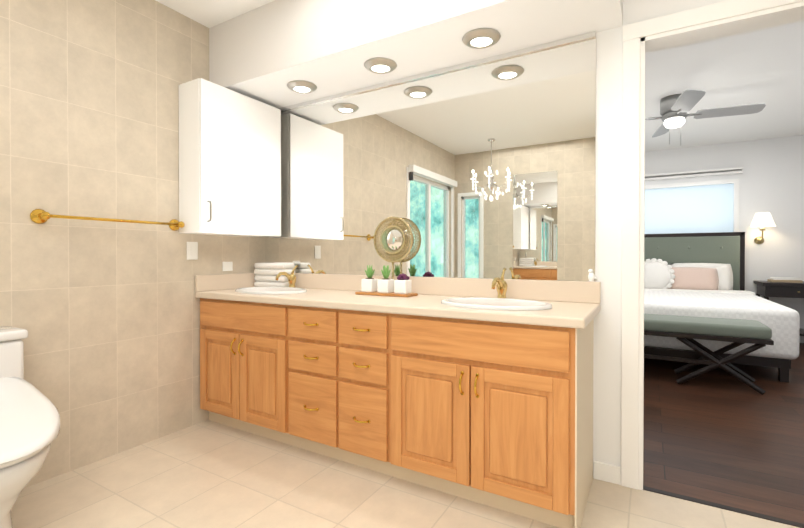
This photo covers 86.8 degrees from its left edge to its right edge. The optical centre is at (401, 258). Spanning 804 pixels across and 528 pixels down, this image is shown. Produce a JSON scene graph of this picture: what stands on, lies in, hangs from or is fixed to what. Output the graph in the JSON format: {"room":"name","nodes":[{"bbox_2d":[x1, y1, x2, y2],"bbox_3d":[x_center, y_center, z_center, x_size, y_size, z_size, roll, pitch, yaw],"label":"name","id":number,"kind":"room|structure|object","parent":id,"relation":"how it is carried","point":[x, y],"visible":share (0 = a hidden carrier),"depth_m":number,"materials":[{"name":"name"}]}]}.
{"room":"bathroom","nodes":[
{"label":"bathroom","id":0,"kind":"room"},
{"bbox_2d":[0,0,264,487],"bbox_3d":[-2.009,-0.221,1.696,0.120,2.600,3.880,0,1,30],"label":"wall","id":1,"kind":"structure","parent":0,"point":[105,315],"depth_m":2.27,"materials":[{"name":"tile"}]},
{"bbox_2d":[30,209,184,230],"bbox_3d":[-1.533,-0.206,2.304,0.086,0.072,0.742,0,1,30],"label":"towel rail","id":2,"kind":"object","parent":1,"relation":"attached to","point":[39,216],"visible":1,"depth_m":2.16,"materials":[{"name":"gold metal"}]},
{"bbox_2d":[187,242,197,259],"bbox_3d":[-1.339,-0.052,2.716,0.009,0.115,0.075,0,1,30],"label":"switch plate","id":3,"kind":"object","parent":1,"relation":"attached to","point":[192,250],"visible":1,"depth_m":2.71,"materials":[{"name":"white plastic"}]},
{"bbox_2d":[222,262,232,270],"bbox_3d":[-1.208,0.051,2.944,0.008,0.065,0.080,0,1,30],"label":"electrical outlet plate","id":4,"kind":"object","parent":1,"relation":"attached to","point":[227,266],"visible":1,"depth_m":2.94,"materials":[{"name":"white plastic"}]},
{"bbox_2d":[179,78,280,236],"bbox_3d":[-1.116,-0.621,2.849,0.253,0.920,0.638,0,1,30],"label":"upper cabinet","id":5,"kind":"object","parent":1,"relation":"attached to","point":[229,162],"visible":1,"depth_m":2.69,"materials":[{"name":"white wood"}]},
{"bbox_2d":[11,343,803,527],"bbox_3d":[1.678,1.102,2.353,5.800,0.063,8.710,0,1,30],"label":"floor","id":6,"kind":"structure","parent":0,"point":[208,474],"depth_m":2.04,"materials":[{"name":"tile"}]},
{"bbox_2d":[0,326,59,527],"bbox_3d":[-1.575,0.687,1.554,0.769,0.785,0.450,0,1,30],"label":"toilet","id":7,"kind":"object","parent":6,"relation":"on","point":[29,423],"visible":1,"depth_m":1.53,"materials":[{"name":"white ceramic"}]},
{"bbox_2d":[195,265,600,527],"bbox_3d":[-0.188,0.559,2.395,2.321,1.028,0.600,0,1,30],"label":"bathroom vanity","id":8,"kind":"object","parent":6,"relation":"on","point":[479,390],"visible":0.96,"depth_m":2.00,"materials":[{"name":"brown wood"}]},
{"bbox_2d":[254,263,294,286],"bbox_3d":[-0.920,0.117,3.065,0.315,0.179,0.114,0,1,30],"label":"towel stack","id":9,"kind":"object","parent":8,"relation":"on","point":[265,274],"visible":0.79,"depth_m":3.01,"materials":[{"name":"white fabric"}]},
{"bbox_2d":[355,265,417,296],"bbox_3d":[-0.094,0.125,2.492,0.360,0.173,0.120,0,1,30],"label":"tray","id":10,"kind":"object","parent":8,"relation":"on","point":[401,286],"visible":1,"depth_m":2.46,"materials":[{"name":"brown wood"}]},
{"bbox_2d":[374,216,412,278],"bbox_3d":[-0.055,-0.025,2.598,0.282,0.470,0.055,0,1,30],"label":"decor","id":11,"kind":"object","parent":8,"relation":"on","point":[393,239],"visible":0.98,"depth_m":2.59,"materials":[{"name":"gold metal"}]},
{"bbox_2d":[588,269,597,281],"bbox_3d":[0.931,0.079,2.073,0.044,0.061,0.021,0,1,30],"label":"bird figurine","id":12,"kind":"object","parent":8,"relation":"on","point":[591,277],"visible":1,"depth_m":2.07,"materials":[{"name":"white ceramic"}]},
{"bbox_2d":[644,314,773,394],"bbox_3d":[2.306,0.796,3.865,1.560,0.539,0.460,0,1,30],"label":"bench","id":13,"kind":"object","parent":6,"relation":"on","point":[687,330],"visible":0.54,"depth_m":3.55,"materials":[{"name":"black"}]},
{"bbox_2d":[644,232,799,382],"bbox_3d":[3.073,0.352,5.079,2.010,1.400,2.335,0,1,30],"label":"bed","id":14,"kind":"object","parent":6,"relation":"on","point":[695,274],"visible":0.5,"depth_m":5.00,"materials":[{"name":"black"}]},
{"bbox_2d":[753,277,803,335],"bbox_3d":[4.732,0.639,5.147,0.660,0.825,0.540,0,1,30],"label":"nightstand","id":15,"kind":"object","parent":6,"relation":"on","point":[787,287],"visible":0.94,"depth_m":5.03,"materials":[{"name":"black wood"}]},
{"bbox_2d":[209,0,622,107],"bbox_3d":[-0.116,-1.317,2.417,2.416,0.420,0.473,0,1,30],"label":"soffit","id":16,"kind":"structure","parent":0,"point":[266,53],"depth_m":2.30,"materials":[{"name":"white paint"}]},
{"bbox_2d":[287,80,316,93],"bbox_3d":[-0.641,-1.095,2.726,0.189,0.030,0.189,0,0,-15],"label":"recessed light","id":17,"kind":"object","parent":16,"relation":"in","point":[298,86],"depth_m":2.69,"materials":[{"name":"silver metal"}]},
{"bbox_2d":[364,57,396,73],"bbox_3d":[-0.122,-1.092,2.424,0.189,0.030,0.189,0,0,-15],"label":"recessed light","id":18,"kind":"object","parent":16,"relation":"in","point":[378,65],"depth_m":2.39,"materials":[{"name":"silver metal"}]},
{"bbox_2d":[462,28,500,48],"bbox_3d":[0.396,-1.090,2.122,0.189,0.030,0.189,0,0,-15],"label":"recessed light","id":19,"kind":"object","parent":16,"relation":"in","point":[481,38],"depth_m":2.09,"materials":[{"name":"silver metal"}]},
{"bbox_2d":[155,0,803,151],"bbox_3d":[1.678,-1.567,2.332,5.800,0.080,8.710,0,1,30],"label":"ceiling","id":20,"kind":"structure","parent":0,"point":[765,66],"depth_m":3.62,"materials":[{"name":"white paint"}]},
{"bbox_2d":[645,89,765,145],"bbox_3d":[2.612,-1.305,4.075,1.048,0.470,1.048,0,0,-25],"label":"ceiling fan","id":21,"kind":"object","parent":20,"relation":"hanging from","point":[675,109],"visible":1,"depth_m":3.96,"materials":[{"name":"grey metal"}]},
{"bbox_2d":[307,0,726,466],"bbox_3d":[0.631,-0.227,2.333,3.800,2.600,0.120,0,1,30],"label":"wall","id":22,"kind":"structure","parent":0,"point":[607,330],"depth_m":2.05,"materials":[{"name":"white paint"}]},
{"bbox_2d":[265,31,595,280],"bbox_3d":[-0.051,-0.501,2.646,2.296,1.213,0.018,0,1,30],"label":"vanity mirror","id":23,"kind":"object","parent":22,"relation":"attached to","point":[483,168],"visible":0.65,"depth_m":2.44,"materials":[{"name":"clear glass"}]},
{"bbox_2d":[593,461,620,484],"bbox_3d":[1.546,1.036,1.732,1.404,0.085,0.014,0,1,30],"label":"baseboard","id":24,"kind":"structure","parent":22,"relation":"attached to","point":[606,472],"depth_m":2.05,"materials":[{"name":"white paint"}]},
{"bbox_2d":[621,0,803,489],"bbox_3d":[1.525,-0.009,1.814,1.038,2.174,0.160,0,1,30],"label":"door frame","id":25,"kind":"structure","parent":22,"relation":"attached to","point":[727,18],"depth_m":1.98,"materials":[{"name":"white paint"}]},
{"bbox_2d":[645,135,803,328],"bbox_3d":[3.937,-0.256,6.020,5.600,2.600,0.120,0,1,30],"label":"wall","id":26,"kind":"structure","parent":0,"point":[771,178],"depth_m":5.51,"materials":[{"name":"white paint"}]},
{"bbox_2d":[644,166,742,233],"bbox_3d":[3.477,-0.585,6.192,2.330,1.255,0.160,0,1,30],"label":"bedroom window","id":27,"kind":"structure","parent":26,"relation":"in","point":[693,207],"depth_m":5.92,"materials":[{"name":"white glass"}]},
{"bbox_2d":[750,212,775,243],"bbox_3d":[4.567,-0.386,5.393,0.250,0.390,0.324,0,1,30],"label":"lamp","id":28,"kind":"object","parent":26,"relation":"attached to","point":[763,220],"visible":1,"depth_m":5.31,"materials":[{"name":"white fabric"}]}
]}

